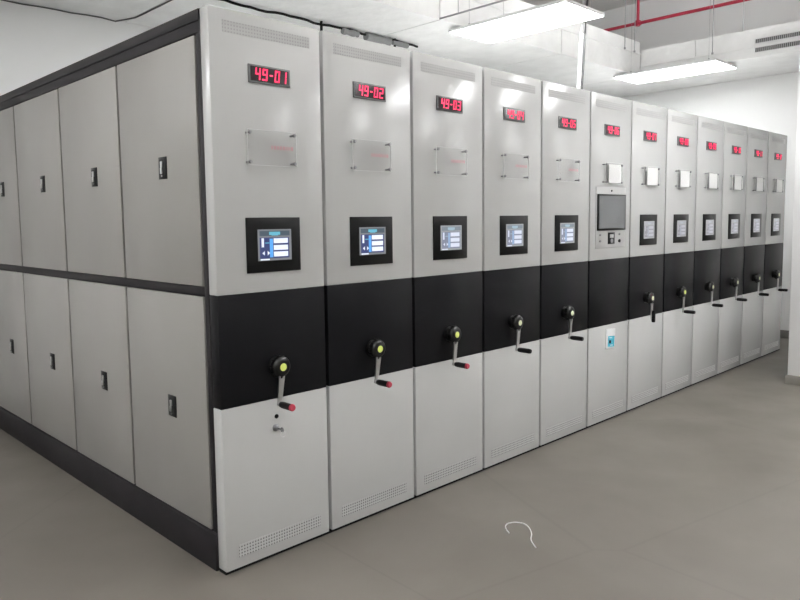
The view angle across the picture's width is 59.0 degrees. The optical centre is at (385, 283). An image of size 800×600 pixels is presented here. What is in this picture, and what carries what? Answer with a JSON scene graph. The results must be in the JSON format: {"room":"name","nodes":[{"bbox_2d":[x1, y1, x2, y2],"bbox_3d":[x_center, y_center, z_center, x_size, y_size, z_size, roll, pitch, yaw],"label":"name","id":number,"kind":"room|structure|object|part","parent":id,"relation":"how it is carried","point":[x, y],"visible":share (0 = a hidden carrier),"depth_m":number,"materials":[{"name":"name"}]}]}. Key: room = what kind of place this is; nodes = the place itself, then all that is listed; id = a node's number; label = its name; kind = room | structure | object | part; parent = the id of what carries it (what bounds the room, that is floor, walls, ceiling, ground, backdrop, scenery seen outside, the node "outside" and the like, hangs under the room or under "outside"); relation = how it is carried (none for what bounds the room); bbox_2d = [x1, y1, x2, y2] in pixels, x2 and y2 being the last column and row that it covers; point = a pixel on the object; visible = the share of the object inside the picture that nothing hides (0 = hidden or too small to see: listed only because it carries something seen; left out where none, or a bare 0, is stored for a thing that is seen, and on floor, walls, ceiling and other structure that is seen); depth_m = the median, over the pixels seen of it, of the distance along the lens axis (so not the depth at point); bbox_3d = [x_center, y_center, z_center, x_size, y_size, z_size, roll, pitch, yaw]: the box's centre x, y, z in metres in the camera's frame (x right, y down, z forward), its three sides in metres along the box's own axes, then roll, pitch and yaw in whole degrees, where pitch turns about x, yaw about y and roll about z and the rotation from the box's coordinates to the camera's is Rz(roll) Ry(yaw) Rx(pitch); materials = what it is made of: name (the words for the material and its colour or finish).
{"room":"archive storage room","nodes":[
{"label":"archive storage room","id":0,"kind":"room"},
{"bbox_2d":[0,0,152,95],"bbox_3d":[-2.324,-1.244,6.164,14.300,4.500,0.200,-6,7,-44],"label":"wall","id":1,"kind":"structure","parent":0,"point":[36,43],"depth_m":5.61,"materials":[{"name":"white paint"}]},
{"bbox_2d":[1,0,171,21],"bbox_3d":[-3.166,-2.054,4.362,3.711,0.026,1.076,-6,7,-44],"label":"cable","id":2,"kind":"object","parent":1,"relation":"attached to","point":[1,0],"visible":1,"depth_m":5.66,"materials":[{"name":"grey plastic"}]},
{"bbox_2d":[220,0,417,48],"bbox_3d":[-0.640,-2.166,6.012,2.643,0.160,0.076,-6,7,-44],"label":"cable","id":3,"kind":"object","parent":1,"relation":"attached to","point":[367,36],"visible":0.83,"depth_m":6.31,"materials":[{"name":"black rubber"}]},
{"bbox_2d":[10,0,799,97],"bbox_3d":[1.622,-2.109,1.834,14.100,0.400,11.400,-6,7,-44],"label":"ceiling","id":4,"kind":"structure","parent":1,"relation":"attached to","point":[551,55],"depth_m":7.27,"materials":[{"name":"white paint"}]},
{"bbox_2d":[754,30,799,52],"bbox_3d":[4.568,-2.531,7.104,0.015,0.154,1.620,-6,7,-44],"label":"air vent","id":5,"kind":"object","parent":4,"relation":"attached to","point":[794,43],"visible":1,"depth_m":7.52,"materials":[{"name":"grey metal"}]},
{"bbox_3d":[4.569,-2.485,7.108,0.015,0.062,1.620,-6,7,-44],"label":"grille frame","id":6,"kind":"part","parent":5,"relation":"part of","materials":[{"name":"grey metal"}]},
{"bbox_3d":[4.567,-2.579,7.100,0.015,0.059,1.620,-6,7,-44],"label":"grille frame","id":7,"kind":"part","parent":5,"relation":"part of","materials":[{"name":"grey metal"}]},
{"bbox_2d":[0,338,799,599],"bbox_3d":[1.671,1.405,2.286,14.300,0.200,11.600,-6,7,-44],"label":"floor","id":8,"kind":"structure","parent":0,"point":[692,492],"depth_m":3.48,"materials":[{"name":"grey concrete"}]},
{"bbox_2d":[0,5,328,571],"bbox_3d":[-1.587,-0.032,4.266,0.586,2.400,3.435,-6,7,-44],"label":"shelving unit","id":9,"kind":"object","parent":8,"relation":"on","point":[162,309],"visible":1,"depth_m":3.29,"materials":[{"name":"grey metal"}]},
{"bbox_3d":[-2.690,-0.656,4.955,0.020,1.050,0.735,-6,7,-44],"label":"door","id":10,"kind":"part","parent":9,"relation":"part of","materials":[{"name":"white metal"}]},
{"bbox_3d":[-2.675,0.428,5.051,0.020,1.033,0.735,-6,7,-44],"label":"door","id":11,"kind":"part","parent":9,"relation":"part of","materials":[{"name":"grey metal"}]},
{"bbox_3d":[-2.147,-0.614,4.396,0.020,1.050,0.782,-6,7,-44],"label":"door","id":12,"kind":"part","parent":9,"relation":"part of","materials":[{"name":"white metal"}]},
{"bbox_3d":[-2.133,0.470,4.492,0.020,1.033,0.782,-6,7,-44],"label":"door","id":13,"kind":"part","parent":9,"relation":"part of","materials":[{"name":"white metal"}]},
{"bbox_3d":[-1.593,-0.571,3.826,0.020,1.050,0.768,-6,7,-44],"label":"door","id":14,"kind":"part","parent":9,"relation":"part of","materials":[{"name":"grey metal"}]},
{"bbox_3d":[-1.579,0.513,3.921,0.020,1.033,0.768,-6,7,-44],"label":"door","id":15,"kind":"part","parent":9,"relation":"part of","materials":[{"name":"white metal"}]},
{"bbox_3d":[-1.651,-0.075,4.349,0.540,2.138,3.204,-6,7,-44],"label":"shelf","id":16,"kind":"part","parent":9,"relation":"part of","materials":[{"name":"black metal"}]},
{"bbox_3d":[-1.854,-0.047,4.161,0.024,0.039,3.154,-6,7,-44],"label":"rail","id":17,"kind":"part","parent":9,"relation":"part of","materials":[{"name":"black metal"}]},
{"bbox_3d":[-1.048,-0.529,3.264,0.020,1.050,0.755,-6,7,-44],"label":"door","id":18,"kind":"part","parent":9,"relation":"part of","materials":[{"name":"grey metal"}]},
{"bbox_3d":[-1.034,0.555,3.360,0.020,1.033,0.755,-6,7,-44],"label":"door","id":19,"kind":"part","parent":9,"relation":"part of","materials":[{"name":"white metal"}]},
{"bbox_3d":[-0.748,0.030,3.024,0.040,2.138,0.037,-6,7,-44],"label":"corner post","id":20,"kind":"part","parent":9,"relation":"part of","materials":[{"name":"grey metal"}]},
{"bbox_3d":[-0.527,-0.556,3.121,0.574,1.182,0.066,-6,7,-44],"label":"panel","id":21,"kind":"part","parent":9,"relation":"part of","materials":[{"name":"grey metal"}]},
{"bbox_3d":[-0.509,0.875,3.247,0.574,0.716,0.066,-6,7,-44],"label":"panel","id":22,"kind":"part","parent":9,"relation":"part of","materials":[{"name":"grey metal"}]},
{"bbox_3d":[-0.466,0.481,3.136,0.030,0.139,0.018,4,0,-44],"label":"crank arm","id":23,"kind":"part","parent":9,"relation":"part of","materials":[{"name":"silver metal"}]},
{"bbox_2d":[319,30,413,529],"bbox_3d":[-1.151,-0.076,4.679,0.582,2.396,3.425,-6,7,-44],"label":"shelving unit","id":24,"kind":"object","parent":8,"relation":"on","point":[365,85],"visible":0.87,"depth_m":3.53,"materials":[{"name":"grey metal"}]},
{"bbox_3d":[-0.099,-0.598,3.534,0.582,1.182,0.066,-6,7,-44],"label":"panel","id":25,"kind":"part","parent":24,"relation":"part of","materials":[{"name":"grey metal"}]},
{"bbox_3d":[-0.080,0.833,3.660,0.582,0.716,0.066,-6,7,-44],"label":"panel","id":26,"kind":"part","parent":24,"relation":"part of","materials":[{"name":"grey metal"}]},
{"bbox_3d":[-0.042,0.439,3.545,0.030,0.139,0.018,6,-1,-44],"label":"crank arm","id":27,"kind":"part","parent":24,"relation":"part of","materials":[{"name":"silver metal"}]},
{"bbox_2d":[410,51,482,495],"bbox_3d":[-0.720,-0.118,5.095,0.582,2.396,3.425,-6,7,-44],"label":"shelving unit","id":28,"kind":"object","parent":8,"relation":"on","point":[446,94],"visible":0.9,"depth_m":3.94,"materials":[{"name":"grey metal"}]},
{"bbox_3d":[0.332,-0.641,3.949,0.582,1.182,0.066,-6,7,-44],"label":"panel","id":29,"kind":"part","parent":28,"relation":"part of","materials":[{"name":"grey metal"}]},
{"bbox_3d":[0.351,0.790,4.075,0.582,0.716,0.066,-6,7,-44],"label":"panel","id":30,"kind":"part","parent":28,"relation":"part of","materials":[{"name":"grey metal"}]},
{"bbox_3d":[0.388,0.398,3.959,0.030,0.139,0.018,3,1,-44],"label":"crank arm","id":31,"kind":"part","parent":28,"relation":"part of","materials":[{"name":"silver metal"}]},
{"bbox_2d":[220,349,779,574],"bbox_3d":[1.876,1.005,5.573,7.200,0.013,0.052,-6,7,-44],"label":"strip","id":32,"kind":"object","parent":8,"relation":"on","point":[539,446],"visible":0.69,"depth_m":4.01,"materials":[{"name":"black rubber"}]},
{"bbox_2d":[482,67,540,467],"bbox_3d":[-0.289,-0.161,5.510,0.582,2.396,3.425,-6,7,-44],"label":"shelving unit","id":33,"kind":"object","parent":8,"relation":"on","point":[511,103],"visible":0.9,"depth_m":4.36,"materials":[{"name":"grey metal"}]},
{"bbox_3d":[0.782,0.748,4.491,0.582,0.716,0.066,-6,7,-44],"label":"panel","id":34,"kind":"part","parent":33,"relation":"part of","materials":[{"name":"grey metal"}]},
{"bbox_3d":[0.763,-0.683,4.364,0.582,1.182,0.066,-6,7,-44],"label":"panel","id":35,"kind":"part","parent":33,"relation":"part of","materials":[{"name":"grey metal"}]},
{"bbox_3d":[0.818,0.355,4.373,0.030,0.139,0.018,4,0,-44],"label":"crank arm","id":36,"kind":"part","parent":33,"relation":"part of","materials":[{"name":"silver metal"}]},
{"bbox_2d":[505,522,535,547],"bbox_3d":[0.650,1.215,3.419,0.122,0.006,0.280,-1,5,0],"label":"loose wire","id":37,"kind":"object","parent":8,"relation":"on","point":[509,522],"visible":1,"depth_m":3.48,"materials":[{"name":"white plastic"}]},
{"bbox_2d":[539,80,589,445],"bbox_3d":[0.142,-0.203,5.926,0.582,2.396,3.425,-6,7,-44],"label":"shelving unit","id":38,"kind":"object","parent":8,"relation":"on","point":[565,110],"visible":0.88,"depth_m":4.78,"materials":[{"name":"grey metal"}]},
{"bbox_3d":[1.214,0.706,4.906,0.582,0.716,0.066,-6,7,-44],"label":"panel","id":39,"kind":"part","parent":38,"relation":"part of","materials":[{"name":"white metal"}]},
{"bbox_3d":[1.195,-0.725,4.780,0.582,1.182,0.066,-6,7,-44],"label":"panel","id":40,"kind":"part","parent":38,"relation":"part of","materials":[{"name":"grey metal"}]},
{"bbox_3d":[1.250,0.313,4.790,0.030,0.139,0.018,3,1,-44],"label":"crank arm","id":41,"kind":"part","parent":38,"relation":"part of","materials":[{"name":"silver metal"}]},
{"bbox_2d":[586,91,630,426],"bbox_3d":[0.532,-0.249,6.383,0.582,2.396,3.306,-6,7,-44],"label":"shelving unit","id":42,"kind":"object","parent":8,"relation":"on","point":[610,116],"visible":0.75,"depth_m":5.19,"materials":[{"name":"grey metal"}]},
{"bbox_3d":[1.645,0.663,5.322,0.582,0.716,0.066,-6,7,-44],"label":"panel","id":43,"kind":"part","parent":42,"relation":"part of","materials":[{"name":"white metal"}]},
{"bbox_3d":[1.626,-0.768,5.195,0.582,1.182,0.066,-6,7,-44],"label":"panel","id":44,"kind":"part","parent":42,"relation":"part of","materials":[{"name":"grey metal"}]},
{"bbox_2d":[605,328,614,348],"bbox_3d":[1.678,0.415,5.285,0.144,0.161,0.005,-6,7,-44],"label":"sticker","id":45,"kind":"object","parent":42,"relation":"attached to","point":[610,333],"visible":1,"depth_m":5.28,"materials":[{"name":"paper"}]},
{"bbox_3d":[1.650,-0.481,5.190,0.430,0.442,0.006,-6,7,-44],"label":"computer plate","id":46,"kind":"part","parent":42,"relation":"part of","materials":[{"name":"grey"}]},
{"bbox_2d":[597,194,625,230],"bbox_3d":[1.657,-0.518,5.182,0.410,0.262,0.011,-6,7,-44],"label":"monitor","id":47,"kind":"object","parent":42,"relation":"on","point":[611,208],"depth_m":5.17,"materials":[{"name":"grey glass"}]},
{"bbox_2d":[626,101,666,409],"bbox_3d":[0.981,-0.290,6.781,0.582,2.396,3.355,-6,7,-44],"label":"shelving unit","id":48,"kind":"object","parent":8,"relation":"on","point":[648,122],"visible":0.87,"depth_m":5.61,"materials":[{"name":"grey metal"}]},
{"bbox_3d":[2.076,0.621,5.737,0.582,0.716,0.066,-6,7,-44],"label":"panel","id":49,"kind":"part","parent":48,"relation":"part of","materials":[{"name":"white metal"}]},
{"bbox_3d":[2.057,-0.810,5.611,0.582,1.182,0.066,-6,7,-44],"label":"panel","id":50,"kind":"part","parent":48,"relation":"part of","materials":[{"name":"white metal"}]},
{"bbox_3d":[2.114,0.229,5.621,0.030,0.139,0.018,-6,7,-44],"label":"crank arm","id":51,"kind":"part","parent":48,"relation":"part of","materials":[{"name":"silver metal"}]},
{"bbox_2d":[661,109,696,396],"bbox_3d":[1.436,-0.330,7.172,0.582,2.396,3.425,-6,7,-44],"label":"shelving unit","id":52,"kind":"object","parent":8,"relation":"on","point":[681,128],"visible":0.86,"depth_m":6.02,"materials":[{"name":"grey metal"}]},
{"bbox_3d":[2.507,0.579,6.152,0.582,0.716,0.066,-6,7,-44],"label":"panel","id":53,"kind":"part","parent":52,"relation":"part of","materials":[{"name":"white metal"}]},
{"bbox_3d":[2.488,-0.852,6.026,0.582,1.182,0.066,-6,7,-44],"label":"panel","id":54,"kind":"part","parent":52,"relation":"part of","materials":[{"name":"white metal"}]},
{"bbox_3d":[2.541,0.187,6.033,0.030,0.139,0.018,-1,4,-44],"label":"crank arm","id":55,"kind":"part","parent":52,"relation":"part of","materials":[{"name":"silver metal"}]},
{"bbox_2d":[691,116,723,383],"bbox_3d":[1.867,-0.373,7.587,0.582,2.396,3.425,-6,7,-44],"label":"shelving unit","id":56,"kind":"object","parent":8,"relation":"on","point":[710,132],"visible":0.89,"depth_m":6.44,"materials":[{"name":"grey metal"}]},
{"bbox_3d":[2.939,0.536,6.568,0.582,0.716,0.066,-6,7,-44],"label":"panel","id":57,"kind":"part","parent":56,"relation":"part of","materials":[{"name":"grey metal"}]},
{"bbox_3d":[2.920,-0.895,6.441,0.582,1.182,0.066,-6,7,-44],"label":"panel","id":58,"kind":"part","parent":56,"relation":"part of","materials":[{"name":"grey metal"}]},
{"bbox_3d":[2.974,0.144,6.449,0.030,0.139,0.018,-3,5,-44],"label":"crank arm","id":59,"kind":"part","parent":56,"relation":"part of","materials":[{"name":"silver metal"}]},
{"bbox_2d":[717,122,747,373],"bbox_3d":[2.299,-0.415,8.002,0.582,2.396,3.425,-6,7,-44],"label":"shelving unit","id":60,"kind":"object","parent":8,"relation":"on","point":[735,135],"visible":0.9,"depth_m":6.85,"materials":[{"name":"grey metal"}]},
{"bbox_3d":[3.370,0.494,6.983,0.582,0.716,0.066,-6,7,-44],"label":"panel","id":61,"kind":"part","parent":60,"relation":"part of","materials":[{"name":"grey metal"}]},
{"bbox_3d":[3.351,-0.937,6.857,0.582,1.182,0.066,-6,7,-44],"label":"panel","id":62,"kind":"part","parent":60,"relation":"part of","materials":[{"name":"grey metal"}]},
{"bbox_2d":[740,127,768,363],"bbox_3d":[2.730,-0.457,8.418,0.582,2.396,3.425,-6,7,-44],"label":"shelving unit","id":63,"kind":"object","parent":8,"relation":"on","point":[757,139],"visible":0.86,"depth_m":7.27,"materials":[{"name":"grey metal"}]},
{"bbox_3d":[3.801,0.452,7.399,0.582,0.716,0.066,-6,7,-44],"label":"panel","id":64,"kind":"part","parent":63,"relation":"part of","materials":[{"name":"grey metal"}]},
{"bbox_3d":[3.782,-0.979,7.272,0.582,1.182,0.066,-6,7,-44],"label":"panel","id":65,"kind":"part","parent":63,"relation":"part of","materials":[{"name":"grey metal"}]},
{"bbox_2d":[761,132,787,355],"bbox_3d":[3.161,-0.500,8.833,0.582,2.396,3.425,-6,7,-44],"label":"shelving unit","id":66,"kind":"object","parent":8,"relation":"on","point":[777,143],"visible":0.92,"depth_m":7.69,"materials":[{"name":"grey metal"}]},
{"bbox_3d":[4.232,0.409,7.814,0.582,0.716,0.066,-6,7,-44],"label":"panel","id":67,"kind":"part","parent":66,"relation":"part of","materials":[{"name":"grey metal"}]},
{"bbox_3d":[4.213,-1.022,7.688,0.582,1.182,0.066,-6,7,-44],"label":"panel","id":68,"kind":"part","parent":66,"relation":"part of","materials":[{"name":"grey metal"}]},
{"bbox_2d":[520,0,648,11],"bbox_3d":[1.607,-3.264,1.732,14.100,0.200,11.400,-6,7,-44],"label":"ceiling","id":69,"kind":"structure","parent":0,"point":[600,5],"depth_m":9.83,"materials":[{"name":"grey paint"}]},
{"bbox_2d":[439,0,506,18],"bbox_3d":[2.115,-2.768,4.332,0.015,1.258,4.765,-6,7,-44],"label":"conduit","id":70,"kind":"object","parent":69,"relation":"hanging from","point":[496,2],"visible":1,"depth_m":5.85,"materials":[{"name":"silver metal"}]},
{"bbox_2d":[448,0,604,42],"bbox_3d":[1.184,-2.881,6.054,0.600,1.309,1.200,-6,7,-44],"label":"lamp","id":71,"kind":"object","parent":69,"relation":"hanging from","point":[559,13],"visible":1,"depth_m":6.01,"materials":[{"name":"white plastic"}]},
{"bbox_2d":[577,0,587,88],"bbox_3d":[1.692,-2.488,6.055,0.177,2.110,0.041,-6,7,-44],"label":"conduit","id":72,"kind":"object","parent":69,"relation":"hanging from","point":[582,42],"visible":0.51,"depth_m":6.08,"materials":[{"name":"white plastic"}]},
{"bbox_2d":[624,0,625,48],"bbox_3d":[2.798,-3.248,8.256,0.022,1.010,0.022,-3,5,-21],"label":"rod","id":73,"kind":"object","parent":69,"relation":"hanging from","point":[625,0],"visible":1,"depth_m":8.27,"materials":[{"name":"silver metal"}]},
{"bbox_2d":[634,0,635,52],"bbox_3d":[2.971,-3.265,8.422,0.022,1.010,0.022,-3,5,-21],"label":"rod","id":74,"kind":"object","parent":69,"relation":"hanging from","point":[635,0],"visible":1,"depth_m":8.45,"materials":[{"name":"silver metal"}]},
{"bbox_2d":[613,26,736,83],"bbox_3d":[3.347,-3.099,8.193,0.600,1.309,1.200,-6,7,-44],"label":"lamp","id":75,"kind":"object","parent":69,"relation":"hanging from","point":[709,65],"visible":1,"depth_m":8.15,"materials":[{"name":"white plastic"}]},
{"bbox_2d":[614,61,735,83],"bbox_3d":[3.356,-2.449,8.251,0.580,0.004,1.180,-6,7,-44],"label":"diffuser","id":76,"kind":"object","parent":75,"relation":"attached to","point":[697,67],"depth_m":8.16,"materials":[{"name":"white plastic"}]},
{"bbox_2d":[603,0,749,30],"bbox_3d":[5.754,-3.365,6.448,0.060,0.534,10.400,-6,7,-44],"label":"pipe","id":77,"kind":"object","parent":69,"relation":"hanging from","point":[637,23],"visible":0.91,"depth_m":8.79,"materials":[{"name":"red metal"}]},
{"bbox_2d":[711,0,713,54],"bbox_3d":[3.682,-3.159,7.941,0.022,1.155,0.022,-3,5,-21],"label":"rod","id":78,"kind":"object","parent":69,"relation":"hanging from","point":[713,0],"visible":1,"depth_m":7.97,"materials":[{"name":"silver metal"}]},
{"bbox_2d":[743,0,743,30],"bbox_3d":[3.961,-3.250,7.815,0.022,0.960,0.022,-3,5,-21],"label":"rod","id":79,"kind":"object","parent":69,"relation":"hanging from","point":[743,0],"visible":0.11,"depth_m":7.84,"materials":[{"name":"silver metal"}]},
{"bbox_2d":[583,0,799,329],"bbox_3d":[6.774,-1.428,6.886,0.200,4.500,11.400,-6,7,-44],"label":"wall","id":80,"kind":"structure","parent":0,"point":[768,103],"depth_m":9.03,"materials":[{"name":"white paint"}]},
{"bbox_2d":[780,330,788,337],"bbox_3d":[6.726,0.772,7.005,0.015,0.098,11.400,-6,7,-44],"label":"baseboard","id":81,"kind":"structure","parent":80,"relation":"attached to","point":[783,333],"depth_m":8.81,"materials":[{"name":"grey"}]},
{"bbox_2d":[788,53,799,375],"bbox_3d":[4.048,-1.333,6.215,0.600,4.500,0.620,-6,7,-44],"label":"wall pillar","id":82,"kind":"structure","parent":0,"point":[794,323],"depth_m":6.31,"materials":[{"name":"white paint"}]},
{"bbox_2d":[785,374,799,385],"bbox_3d":[4.077,0.868,6.409,0.630,0.082,0.650,-6,7,-44],"label":"baseboard","id":83,"kind":"structure","parent":82,"relation":"attached to","point":[789,379],"depth_m":6.38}
]}

